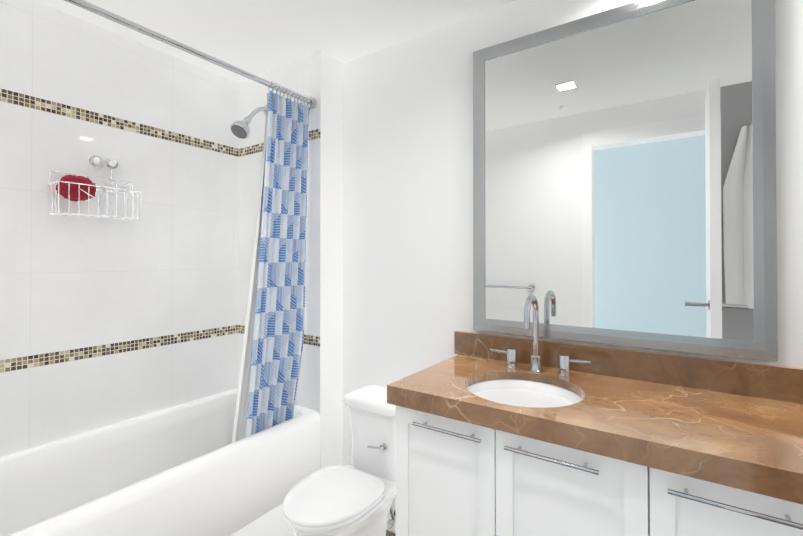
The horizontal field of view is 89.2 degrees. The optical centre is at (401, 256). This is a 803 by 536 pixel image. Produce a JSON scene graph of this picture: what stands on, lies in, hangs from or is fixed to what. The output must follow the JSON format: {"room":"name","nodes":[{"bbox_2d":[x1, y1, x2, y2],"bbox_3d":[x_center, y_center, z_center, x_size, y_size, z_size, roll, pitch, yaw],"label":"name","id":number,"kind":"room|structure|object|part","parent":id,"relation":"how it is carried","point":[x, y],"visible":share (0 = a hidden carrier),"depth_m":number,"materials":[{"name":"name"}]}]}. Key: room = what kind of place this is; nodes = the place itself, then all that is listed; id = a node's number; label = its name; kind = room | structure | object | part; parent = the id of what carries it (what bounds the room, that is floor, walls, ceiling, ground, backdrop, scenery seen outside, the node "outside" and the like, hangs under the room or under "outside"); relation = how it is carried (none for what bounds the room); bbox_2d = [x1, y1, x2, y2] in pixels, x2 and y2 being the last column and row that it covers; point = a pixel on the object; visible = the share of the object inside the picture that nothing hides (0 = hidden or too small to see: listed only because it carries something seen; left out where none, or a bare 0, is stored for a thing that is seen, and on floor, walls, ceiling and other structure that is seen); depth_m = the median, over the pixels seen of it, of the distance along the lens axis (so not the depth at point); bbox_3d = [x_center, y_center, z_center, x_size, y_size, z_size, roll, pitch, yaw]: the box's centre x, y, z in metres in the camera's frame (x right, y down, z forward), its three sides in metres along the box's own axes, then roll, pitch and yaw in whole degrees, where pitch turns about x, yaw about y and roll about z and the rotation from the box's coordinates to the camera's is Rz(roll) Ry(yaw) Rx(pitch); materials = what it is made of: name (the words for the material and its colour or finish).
{"room":"bathroom","nodes":[
{"label":"bathroom","id":0,"kind":"room"},
{"bbox_2d":[0,0,238,456],"bbox_3d":[-1.400,0.157,1.889,0.001,2.450,1.445,0,-1,34],"label":"tiled wall","id":1,"kind":"structure","parent":0,"point":[105,322],"depth_m":1.92,"materials":[{"name":"tile"}]},
{"bbox_2d":[49,155,141,220],"bbox_3d":[-1.367,-0.321,1.831,0.124,0.291,0.314,0,-1,34],"label":"caddy shelf","id":2,"kind":"object","parent":1,"relation":"attached to","point":[71,187],"visible":1,"depth_m":1.79,"materials":[{"name":"white metal"}]},
{"bbox_2d":[99,179,109,216],"bbox_3d":[-1.352,-0.264,1.856,0.052,0.165,0.040,0,-1,34],"label":"bottle","id":3,"kind":"object","parent":2,"relation":"on","point":[103,196],"depth_m":1.85,"materials":[{"name":"white plastic"}]},
{"bbox_2d":[35,0,516,82],"bbox_3d":[-0.324,-1.077,0.853,3.055,0.001,2.415,0,-1,34],"label":"ceiling","id":4,"kind":"structure","parent":0,"point":[256,37],"depth_m":1.88,"materials":[{"name":"white paint"}]},
{"bbox_2d":[238,50,320,413],"bbox_3d":[-0.707,0.161,2.293,0.696,2.450,0.001,0,-1,34],"label":"tiled wall","id":5,"kind":"structure","parent":0,"point":[302,76],"depth_m":2.18,"materials":[{"name":"tile"}]},
{"bbox_2d":[230,104,266,138],"bbox_3d":[-0.830,-0.756,2.243,0.103,0.238,0.228,0,-1,34],"label":"shower head","id":6,"kind":"object","parent":5,"relation":"attached to","point":[240,129],"visible":0.96,"depth_m":2.19},
{"bbox_2d":[320,51,342,468],"bbox_3d":[-0.371,0.160,2.168,0.001,2.450,0.170,0,-1,34],"label":"wall","id":7,"kind":"structure","parent":0,"point":[331,250],"depth_m":2.17,"materials":[{"name":"white paint"}]},
{"bbox_2d":[64,0,315,442],"bbox_3d":[-0.898,0.024,1.551,0.127,1.719,1.439,0,-1,34],"label":"shower curtain","id":8,"kind":"object","parent":7,"relation":"hanging from","point":[271,352],"visible":0.98,"depth_m":1.95,"materials":[{"name":"blue fabric"}]},
{"bbox_3d":[-0.869,-0.808,1.538,0.056,0.056,1.439,0,-1,34],"label":"rod rail","id":9,"kind":"part","parent":8,"relation":"part of","materials":[{"name":"silver metal"}]},
{"bbox_2d":[386,529,394,535],"bbox_3d":[-0.324,1.373,0.832,3.055,0.001,2.415,0,-1,34],"label":"floor","id":10,"kind":"structure","parent":0,"point":[389,533],"depth_m":2.03,"materials":[{"name":"tile"}]},
{"bbox_2d":[0,388,320,535],"bbox_3d":[-1.095,1.087,1.691,0.710,0.586,1.411,0,-1,34],"label":"bathtub","id":11,"kind":"object","parent":10,"relation":"on","point":[189,469],"visible":0.81,"depth_m":1.72,"materials":[{"name":"white ceramic"}]},
{"bbox_2d":[283,385,394,535],"bbox_3d":[-0.221,1.021,1.760,0.344,0.720,0.645,0,-1,34],"label":"toilet","id":12,"kind":"object","parent":10,"relation":"on","point":[357,498],"visible":0.85,"depth_m":1.73,"materials":[{"name":"white ceramic"}]},
{"bbox_3d":[-0.287,0.979,1.663,0.344,0.047,0.409,0,-1,34],"label":"seat lid","id":13,"kind":"part","parent":12,"relation":"part of","materials":[{"name":"white ceramic"}]},
{"bbox_3d":[-0.101,0.688,1.941,0.330,0.050,0.215,0,-1,34],"label":"tank lid","id":14,"kind":"part","parent":12,"relation":"part of","materials":[{"name":"white ceramic"}]},
{"bbox_3d":[-0.096,0.882,1.946,0.294,0.347,0.195,0,-1,34],"label":"tank","id":15,"kind":"part","parent":12,"relation":"part of","materials":[{"name":"white ceramic"}]},
{"bbox_3d":[-0.108,0.853,1.820,0.092,0.034,0.031,0,-1,34],"label":"flush handle","id":16,"kind":"part","parent":12,"relation":"part of","materials":[{"name":"silver metal"}]},
{"bbox_2d":[387,399,802,535],"bbox_3d":[0.751,0.935,1.161,1.530,0.881,0.563,0,-1,34],"label":"bathroom vanity","id":17,"kind":"object","parent":10,"relation":"on","point":[497,435],"depth_m":1.11,"materials":[{"name":"white wood"}]},
{"bbox_2d":[387,355,802,498],"bbox_3d":[0.747,0.462,1.170,1.542,0.060,0.561,0,-1,34],"label":"countertop","id":18,"kind":"structure","parent":17,"relation":"on","point":[751,440],"depth_m":1.10,"materials":[{"name":"brown stone"}]},
{"bbox_2d":[467,375,582,410],"bbox_3d":[0.400,0.540,1.346,0.398,0.156,0.390,0,-1,34],"label":"sink","id":19,"kind":"object","parent":18,"relation":"in","point":[551,396],"depth_m":1.46,"materials":[{"name":"white ceramic"}]},
{"bbox_2d":[487,295,590,378],"bbox_3d":[0.487,0.288,1.502,0.376,0.292,0.146,0,-1,34],"label":"faucet","id":20,"kind":"object","parent":18,"relation":"on","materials":[{"name":"silver metal"}]},
{"bbox_2d":[342,0,802,532],"bbox_3d":[0.612,0.155,1.606,2.259,2.450,0.001,0,-1,34],"label":"wall","id":21,"kind":"structure","parent":0,"point":[407,207],"depth_m":1.94,"materials":[{"name":"white paint"}]},
{"bbox_2d":[387,508,394,529],"bbox_3d":[-0.049,1.204,1.983,0.086,0.218,0.100,0,-1,34],"label":"supplies","id":22,"kind":"object","parent":21,"relation":"attached to","point":[390,523],"visible":0.29,"depth_m":1.95,"materials":[{"name":"silver metal"}]},
{"bbox_2d":[473,0,777,361],"bbox_3d":[0.727,-0.288,1.510,0.982,1.213,0.032,0,-1,34],"label":"mirror","id":23,"kind":"object","parent":21,"relation":"attached to","point":[624,175],"visible":1,"depth_m":1.43,"materials":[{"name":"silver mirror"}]},
{"bbox_2d":[455,331,802,402],"bbox_3d":[0.890,0.384,1.398,1.560,0.099,0.023,0,-1,34],"label":"backsplash","id":24,"kind":"structure","parent":21,"relation":"attached to","point":[767,381],"depth_m":1.37,"materials":[{"name":"brown stone"}]}
]}

